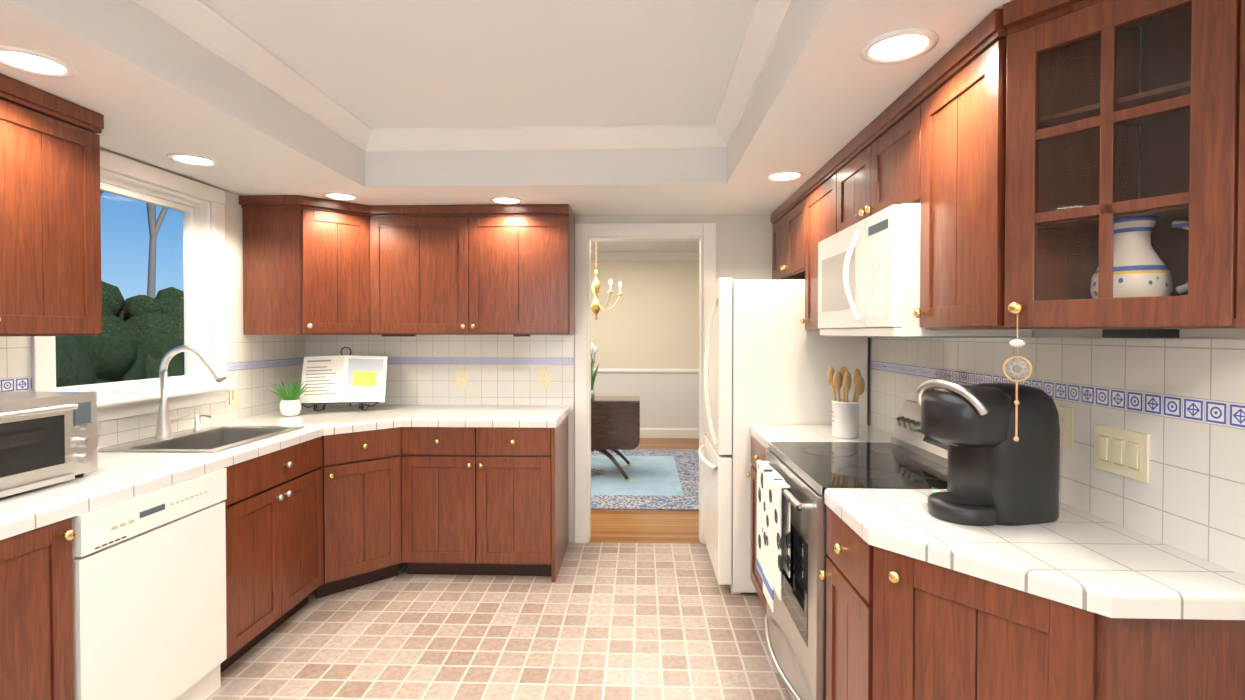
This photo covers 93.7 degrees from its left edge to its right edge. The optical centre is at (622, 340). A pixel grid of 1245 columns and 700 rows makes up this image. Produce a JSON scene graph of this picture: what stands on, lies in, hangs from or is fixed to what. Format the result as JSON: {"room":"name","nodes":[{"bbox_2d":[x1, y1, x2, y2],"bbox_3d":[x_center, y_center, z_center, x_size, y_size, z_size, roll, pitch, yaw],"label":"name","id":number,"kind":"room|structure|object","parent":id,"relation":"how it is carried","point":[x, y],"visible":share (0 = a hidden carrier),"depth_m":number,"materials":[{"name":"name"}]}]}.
{"room":"kitchen","nodes":[
{"label":"kitchen","id":0,"kind":"room"},
{"bbox_2d":[100,148,243,384],"bbox_3d":[-2.321,0.162,0.702,0.150,2.450,6.770,0,1,2],"label":"wall","id":1,"kind":"structure","parent":0,"point":[234,260],"depth_m":3.24,"materials":[{"name":"white paint"}]},
{"bbox_2d":[0,73,7,335],"bbox_3d":[-2.039,-0.397,1.297,0.326,0.783,0.891,0,1,2],"label":"upper cabinet","id":2,"kind":"object","parent":1,"relation":"attached to","point":[3,108],"depth_m":1.76,"materials":[{"name":"brown wood"}]},
{"bbox_2d":[4,75,103,335],"bbox_3d":[-2.020,-0.405,1.850,0.326,0.783,0.460,0,1,2],"label":"upper cabinet","id":3,"kind":"object","parent":1,"relation":"attached to","point":[55,289],"depth_m":1.90,"materials":[{"name":"brown wood"}]},
{"bbox_2d":[31,149,237,421],"bbox_3d":[-2.208,-0.232,2.659,0.188,1.135,1.040,0,1,2],"label":"window unit","id":4,"kind":"structure","parent":1,"relation":"in","point":[191,262],"depth_m":2.94,"materials":[{"name":"white"}]},
{"bbox_2d":[0,335,307,448],"bbox_3d":[-2.190,0.237,2.300,0.008,0.508,3.270,0,1,2],"label":"tile backsplash","id":5,"kind":"structure","parent":1,"relation":"attached to","point":[257,363],"depth_m":3.23,"materials":[{"name":"white tile"}]},
{"bbox_2d":[229,383,238,404],"bbox_3d":[-2.149,0.293,3.230,0.011,0.115,0.070,0,1,2],"label":"light switch","id":6,"kind":"object","parent":5,"relation":"attached to","point":[233,396],"visible":0.62,"depth_m":3.23,"materials":[{"name":"beige plastic"}]},
{"bbox_2d":[206,438,791,699],"bbox_3d":[0.016,1.412,2.579,4.700,0.100,10.640,0,1,2],"label":"floor","id":7,"kind":"structure","parent":0,"point":[632,621],"depth_m":2.69,"materials":[{"name":"tile"}]},
{"bbox_2d":[0,517,75,699],"bbox_3d":[-1.895,0.940,1.435,0.605,0.874,0.528,0,1,2],"label":"base cabinet","id":8,"kind":"object","parent":7,"relation":"on","point":[37,647],"depth_m":1.59,"materials":[{"name":"brown wood"}]},
{"bbox_2d":[0,404,379,539],"bbox_3d":[-1.870,0.474,2.288,0.630,0.047,3.261,0,1,2],"label":"countertop","id":9,"kind":"structure","parent":8,"relation":"on","point":[115,477],"depth_m":2.01,"materials":[{"name":"tile"}]},
{"bbox_2d":[0,391,97,497],"bbox_3d":[-1.925,0.317,1.752,0.374,0.280,0.470,0,1,2],"label":"toaster oven","id":10,"kind":"object","parent":9,"relation":"on","point":[48,438],"visible":1,"depth_m":1.80,"materials":[{"name":"silver metal"}]},
{"bbox_2d":[155,345,226,438],"bbox_3d":[-1.947,0.229,2.730,0.320,0.420,0.252,0,1,2],"label":"faucet set","id":11,"kind":"object","parent":9,"relation":"on","point":[165,420],"visible":1,"depth_m":2.63,"materials":[{"name":"silver metal"}]},
{"bbox_2d":[97,426,304,452],"bbox_3d":[-1.877,0.540,2.659,0.510,0.200,0.630,0,1,2],"label":"sink basin","id":12,"kind":"object","parent":9,"relation":"in","point":[220,438],"visible":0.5,"depth_m":2.75,"materials":[{"name":"silver metal"}]},
{"bbox_2d":[72,468,226,699],"bbox_3d":[-1.861,0.936,2.003,0.606,0.868,0.600,0,1,2],"label":"dishwasher","id":13,"kind":"object","parent":7,"relation":"on","point":[149,595],"visible":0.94,"depth_m":1.95,"materials":[{"name":"white"}]},
{"bbox_2d":[220,435,327,610],"bbox_3d":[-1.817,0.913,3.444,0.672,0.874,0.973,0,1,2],"label":"base cabinet","id":14,"kind":"object","parent":7,"relation":"on","point":[325,515],"depth_m":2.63,"materials":[{"name":"brown wood"}]},
{"bbox_2d":[268,404,366,415],"bbox_3d":[-1.812,0.453,3.592,0.360,0.039,0.651,0,1,2],"label":"countertop","id":15,"kind":"structure","parent":14,"relation":"on","point":[330,409],"depth_m":3.61,"materials":[{"name":"tile"}]},
{"bbox_2d":[269,379,308,415],"bbox_3d":[-1.925,0.327,3.395,0.223,0.215,0.206,0,1,2],"label":"plant pot","id":16,"kind":"object","parent":15,"relation":"on","point":[290,404],"visible":1,"depth_m":3.36,"materials":[{"name":"white ceramic"}]},
{"bbox_2d":[328,427,411,594],"bbox_3d":[-1.365,0.913,3.429,0.366,0.874,0.973,0,1,2],"label":"base cabinet","id":17,"kind":"object","parent":7,"relation":"on","point":[369,533],"depth_m":3.16,"materials":[{"name":"brown wood"}]},
{"bbox_2d":[408,415,568,581],"bbox_3d":[-0.828,0.912,3.550,0.922,0.874,0.651,0,1,2],"label":"base cabinet","id":18,"kind":"object","parent":7,"relation":"on","point":[482,500],"depth_m":3.27,"materials":[{"name":"brown wood"}]},
{"bbox_2d":[324,405,569,435],"bbox_3d":[-0.939,0.459,3.428,1.156,0.047,0.921,0,1,2],"label":"countertop","id":19,"kind":"structure","parent":18,"relation":"on","point":[386,416],"depth_m":3.31,"materials":[{"name":"tile"}]},
{"bbox_2d":[300,347,387,411],"bbox_3d":[-1.710,0.233,3.565,0.493,0.386,0.291,0,1,2],"label":"cookbook stand","id":20,"kind":"object","parent":19,"relation":"on","point":[346,379],"visible":0.98,"depth_m":3.56,"materials":[{"name":"black metal"}]},
{"bbox_2d":[591,449,698,510],"bbox_3d":[-0.454,1.316,5.800,2.950,0.011,2.350,0,1,2],"label":"dining rug","id":21,"kind":"object","parent":7,"relation":"on","point":[663,479],"depth_m":5.46,"materials":[{"name":"blue carpet"}]},
{"bbox_2d":[591,396,639,481],"bbox_3d":[-0.350,0.938,5.766,1.040,0.739,0.688,0,1,2],"label":"dining table","id":22,"kind":"object","parent":21,"relation":"on","point":[615,424],"visible":0.42,"depth_m":5.51,"materials":[{"name":"brown wood"}]},
{"bbox_2d":[591,343,598,397],"bbox_3d":[-0.339,0.294,5.733,0.214,0.549,0.159,0,1,2],"label":"vase","id":23,"kind":"object","parent":22,"relation":"on","point":[593,352],"visible":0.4,"depth_m":5.72,"materials":[{"name":"clear glass"}]},
{"bbox_2d":[746,435,765,611],"bbox_3d":[0.967,0.922,2.819,0.604,0.874,0.485,0,1,2],"label":"base cabinet","id":24,"kind":"object","parent":7,"relation":"on","point":[758,451],"depth_m":2.97,"materials":[{"name":"brown wood"}]},
{"bbox_2d":[750,424,891,448],"bbox_3d":[0.972,0.467,2.813,0.627,0.047,0.481,0,1,2],"label":"countertop","id":25,"kind":"structure","parent":24,"relation":"on","point":[763,434],"depth_m":2.79,"materials":[{"name":"tile"}]},
{"bbox_2d":[827,366,864,438],"bbox_3d":[1.036,0.283,2.699,0.147,0.322,0.156,0,1,2],"label":"utensil crock","id":26,"kind":"object","parent":25,"relation":"on","point":[845,416],"visible":1,"depth_m":2.66,"materials":[{"name":"white ceramic"}]},
{"bbox_2d":[698,278,867,594],"bbox_3d":[0.872,0.507,3.447,0.846,1.685,0.755,0,1,2],"label":"refrigerator","id":27,"kind":"object","parent":7,"relation":"on","point":[769,359],"visible":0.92,"depth_m":3.07,"materials":[{"name":"white metal"}]},
{"bbox_2d":[819,506,869,699],"bbox_3d":[0.928,0.938,1.618,0.604,0.874,0.379,0,1,2],"label":"base cabinet","id":28,"kind":"object","parent":7,"relation":"on","point":[847,575],"depth_m":1.64,"materials":[{"name":"brown wood"}]},
{"bbox_2d":[756,400,947,699],"bbox_3d":[0.911,0.817,2.191,0.696,1.100,0.760,0,1,2],"label":"range","id":29,"kind":"object","parent":7,"relation":"on","point":[911,455],"visible":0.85,"depth_m":2.06,"materials":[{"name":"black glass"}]},
{"bbox_2d":[756,461,790,611],"bbox_3d":[0.582,0.760,2.272,0.044,0.492,0.420,0,1,2],"label":"hanging towel","id":30,"kind":"object","parent":29,"relation":"hanging from","point":[773,529],"visible":1,"depth_m":2.18,"materials":[{"name":"white fabric"}]},
{"bbox_2d":[870,545,1244,699],"bbox_3d":[0.929,0.942,1.317,0.626,0.874,0.411,0,1,2],"label":"base cabinet","id":31,"kind":"object","parent":7,"relation":"on","point":[900,626],"depth_m":1.21,"materials":[{"name":"brown wood"}]},
{"bbox_2d":[824,488,1244,619],"bbox_3d":[0.927,0.486,1.439,0.627,0.047,0.719,0,1,2],"label":"countertop","id":32,"kind":"structure","parent":31,"relation":"on","point":[1076,557],"depth_m":1.27,"materials":[{"name":"tile"}]},
{"bbox_2d":[917,379,1059,525],"bbox_3d":[0.965,0.279,1.538,0.336,0.362,0.266,0,1,2],"label":"coffee maker","id":33,"kind":"object","parent":32,"relation":"on","point":[997,474],"visible":0.98,"depth_m":1.46,"materials":[{"name":"black plastic"}]},
{"bbox_2d":[0,0,1012,215],"bbox_3d":[-0.512,-0.972,0.613,3.770,0.380,6.740,0,1,2],"label":"ceiling","id":34,"kind":"structure","parent":0,"point":[153,89],"depth_m":2.23,"materials":[{"name":"white paint"}]},
{"bbox_2d":[0,46,76,77],"bbox_3d":[-1.684,-0.791,1.664,0.190,0.007,0.190,0,1,2],"label":"recessed light","id":35,"kind":"object","parent":34,"relation":"in","point":[30,61],"visible":1,"depth_m":1.67,"materials":[{"name":"white"}]},
{"bbox_2d":[166,153,218,166],"bbox_3d":[-1.913,-0.804,2.602,0.190,0.007,0.190,0,1,2],"label":"recessed light","id":36,"kind":"object","parent":34,"relation":"in","point":[192,159],"visible":0.96,"depth_m":2.59,"materials":[{"name":"white plastic"}]},
{"bbox_2d":[133,0,372,151],"bbox_3d":[-1.401,-1.018,0.856,0.078,0.095,4.470,0,1,2],"label":"crown molding","id":37,"kind":"structure","parent":34,"relation":"attached to","point":[208,27],"depth_m":2.16,"materials":[{"name":"white paint"}]},
{"bbox_2d":[323,192,359,200],"bbox_3d":[-1.590,-0.814,3.302,0.190,0.007,0.190,0,1,2],"label":"recessed light","id":38,"kind":"object","parent":34,"relation":"in","point":[341,196],"visible":1,"depth_m":3.30,"materials":[{"name":"white"}]},
{"bbox_2d":[490,196,522,204],"bbox_3d":[-0.676,-0.815,3.402,0.190,0.007,0.190,0,1,2],"label":"recessed light","id":39,"kind":"object","parent":34,"relation":"in","point":[506,200],"visible":0.98,"depth_m":3.40,"materials":[{"name":"white plastic"}]},
{"bbox_2d":[373,124,716,151],"bbox_3d":[-0.409,-1.047,3.021,1.740,0.095,0.078,0,1,2],"label":"crown molding","id":40,"kind":"structure","parent":34,"relation":"attached to","point":[624,136],"depth_m":3.02,"materials":[{"name":"white paint"}]},
{"bbox_2d":[709,0,794,147],"bbox_3d":[0.430,-1.017,0.796,0.078,0.095,4.470,0,1,2],"label":"crown molding","id":41,"kind":"structure","parent":34,"relation":"attached to","point":[768,18],"depth_m":2.17,"materials":[{"name":"white paint"}]},
{"bbox_2d":[765,170,804,181],"bbox_3d":[0.797,-0.808,2.874,0.190,0.007,0.190,0,1,2],"label":"recessed light","id":42,"kind":"object","parent":34,"relation":"in","point":[784,176],"visible":0.98,"depth_m":2.86,"materials":[{"name":"white"}]},
{"bbox_2d":[861,28,937,63],"bbox_3d":[0.745,-0.790,1.575,0.190,0.007,0.190,0,1,2],"label":"recessed light","id":43,"kind":"object","parent":34,"relation":"in","point":[899,46],"visible":1,"depth_m":1.56,"materials":[{"name":"white plastic"}]},
{"bbox_2d":[591,260,698,427],"bbox_3d":[0.262,0.066,7.801,4.850,2.450,0.150,0,1,2],"label":"wall","id":44,"kind":"structure","parent":0,"point":[649,319],"depth_m":7.70,"materials":[{"name":"white paint"}]},
{"bbox_2d":[591,252,698,437],"bbox_3d":[0.259,0.068,7.686,4.550,2.450,0.080,0,1,2],"label":"trim","id":45,"kind":"structure","parent":44,"relation":"attached to","point":[654,432],"depth_m":7.63,"materials":[{"name":"white"}]},
{"bbox_2d":[591,241,698,251],"bbox_3d":[0.201,-1.183,5.910,4.850,0.100,3.900,0,1,2],"label":"ceiling","id":46,"kind":"structure","parent":0,"point":[647,246],"depth_m":7.14,"materials":[{"name":"white paint"}]},
{"bbox_2d":[591,243,622,319],"bbox_3d":[-0.262,-0.666,5.763,0.535,0.929,0.517,0,1,2],"label":"brass chandelier","id":47,"kind":"object","parent":46,"relation":"hanging from","point":[596,305],"visible":0.62,"depth_m":5.72,"materials":[{"name":"gold metal"}]},
{"bbox_2d":[568,214,773,541],"bbox_3d":[-0.404,0.118,3.936,3.470,2.450,0.120,0,1,2],"label":"wall","id":48,"kind":"structure","parent":0,"point":[743,247],"depth_m":3.83,"materials":[{"name":"white paint"}]},
{"bbox_2d":[239,195,375,334],"bbox_3d":[-1.814,-0.428,3.607,0.668,0.783,0.611,0,1,2],"label":"upper cabinet","id":49,"kind":"object","parent":48,"relation":"attached to","point":[315,266],"depth_m":3.32,"materials":[{"name":"brown wood"}]},
{"bbox_2d":[308,335,573,410],"bbox_3d":[-1.216,0.215,3.900,1.790,0.508,0.008,0,1,2],"label":"tile backsplash","id":50,"kind":"structure","parent":48,"relation":"attached to","point":[501,369],"depth_m":3.89,"materials":[{"name":"white tile"}]},
{"bbox_2d":[456,371,466,387],"bbox_3d":[-1.071,0.259,3.886,0.070,0.115,0.010,0,1,2],"label":"electrical outlet","id":51,"kind":"object","parent":50,"relation":"attached to","point":[461,379],"visible":1,"depth_m":3.88,"materials":[{"name":"beige plastic"}]},
{"bbox_2d":[539,370,548,387],"bbox_3d":[-0.521,0.254,3.868,0.070,0.115,0.010,0,1,2],"label":"electrical outlet","id":52,"kind":"object","parent":50,"relation":"attached to","point":[543,378],"visible":1,"depth_m":3.87,"materials":[{"name":"beige plastic"}]},
{"bbox_2d":[376,204,574,335],"bbox_3d":[-0.952,-0.429,3.677,1.270,0.783,0.369,0,1,2],"label":"upper cabinet","id":53,"kind":"object","parent":48,"relation":"attached to","point":[441,269],"depth_m":3.54,"materials":[{"name":"brown wood"}]},
{"bbox_2d":[575,223,715,544],"bbox_3d":[0.150,0.286,3.920,0.930,2.115,0.156,0,1,2],"label":"door frame","id":54,"kind":"structure","parent":48,"relation":"attached to","point":[704,234],"depth_m":3.85,"materials":[{"name":"white wood"}]},
{"bbox_2d":[867,27,1244,424],"bbox_3d":[1.297,0.164,0.584,0.150,2.450,6.770,0,1,2],"label":"wall","id":55,"kind":"structure","parent":0,"point":[1235,333],"depth_m":1.41,"materials":[{"name":"white paint"}]},
{"bbox_2d":[770,186,801,279],"bbox_3d":[1.128,-0.599,3.424,0.324,0.438,0.765,0,1,2],"label":"upper cabinet","id":56,"kind":"object","parent":55,"relation":"attached to","point":[786,219],"depth_m":3.41,"materials":[{"name":"brown wood"}]},
{"bbox_2d":[798,157,833,330],"bbox_3d":[1.108,-0.429,2.829,0.324,0.763,0.551,0,1,2],"label":"upper cabinet","id":57,"kind":"object","parent":55,"relation":"attached to","point":[818,192],"depth_m":2.90,"materials":[{"name":"brown wood"}]},
{"bbox_2d":[834,80,917,233],"bbox_3d":[1.087,-0.617,2.166,0.324,0.368,0.770,0,1,2],"label":"upper cabinet","id":58,"kind":"object","parent":55,"relation":"attached to","point":[877,170],"depth_m":2.09,"materials":[{"name":"brown wood"}]},
{"bbox_2d":[818,203,1031,337],"bbox_3d":[1.026,-0.221,2.174,0.486,0.414,0.760,0,1,2],"label":"microwave","id":59,"kind":"object","parent":58,"relation":"attached to","point":[869,276],"visible":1,"depth_m":1.91,"materials":[{"name":"white plastic"}]},
{"bbox_2d":[913,0,1177,335],"bbox_3d":[1.066,-0.412,1.556,0.324,0.763,0.457,0,1,2],"label":"upper cabinet","id":60,"kind":"object","parent":55,"relation":"attached to","point":[1001,146],"depth_m":1.38,"materials":[{"name":"brown wood"}]},
{"bbox_2d":[1002,314,1032,441],"bbox_3d":[0.917,0.083,1.357,0.040,0.304,0.050,0,1,2],"label":"catcher","id":61,"kind":"object","parent":60,"relation":"hanging from","point":[1017,343],"visible":1,"depth_m":1.35,"materials":[{"name":"gold metal"}]},
{"bbox_2d":[1090,216,1188,298],"bbox_3d":[1.118,-0.154,1.260,0.146,0.220,0.182,0,1,2],"label":"jug","id":62,"kind":"object","parent":60,"relation":"in","point":[1121,246],"depth_m":1.24,"materials":[{"name":"white ceramic"}]},
{"bbox_2d":[871,337,1244,575],"bbox_3d":[1.265,0.240,2.022,0.008,0.508,2.040,0,1,2],"label":"tile backsplash","id":63,"kind":"structure","parent":55,"relation":"attached to","point":[1180,403],"depth_m":1.39,"materials":[{"name":"white tile"}]},
{"bbox_2d":[1056,405,1073,449],"bbox_3d":[1.244,0.244,1.647,0.010,0.115,0.070,0,1,2],"label":"electrical outlet","id":64,"kind":"object","parent":63,"relation":"attached to","point":[1066,418],"visible":0.79,"depth_m":1.63,"materials":[{"name":"beige plastic"}]},
{"bbox_2d":[1094,424,1149,482],"bbox_3d":[1.236,0.277,1.453,0.011,0.115,0.162,0,1,2],"label":"light switch","id":65,"kind":"object","parent":63,"relation":"attached to","point":[1122,452],"visible":1,"depth_m":1.44,"materials":[{"name":"beige plastic"}]},
{"label":"outside","id":66,"kind":"structure","parent":0,"visible":0},
{"bbox_3d":[-20.671,1.610,15.696,37.490,0.050,50.000,0,1,2],"label":"ground","id":67,"kind":"structure","parent":66,"visible":0},
{"bbox_2d":[55,281,184,386],"bbox_3d":[-7.848,0.197,13.255,2.952,2.673,20.365,0,1,-4],"label":"hedge","id":68,"kind":"object","parent":67,"relation":"on","point":[66,365],"depth_m":7.89,"materials":[{"name":"green plant"}]},
{"bbox_2d":[100,191,167,298],"bbox_3d":[-11.874,-5.907,13.855,10.635,15.051,16.249,0,1,2],"label":"tree","id":69,"kind":"object","parent":67,"relation":"on","point":[152,224],"depth_m":16.43,"materials":[{"name":"grey plant"}]}
]}

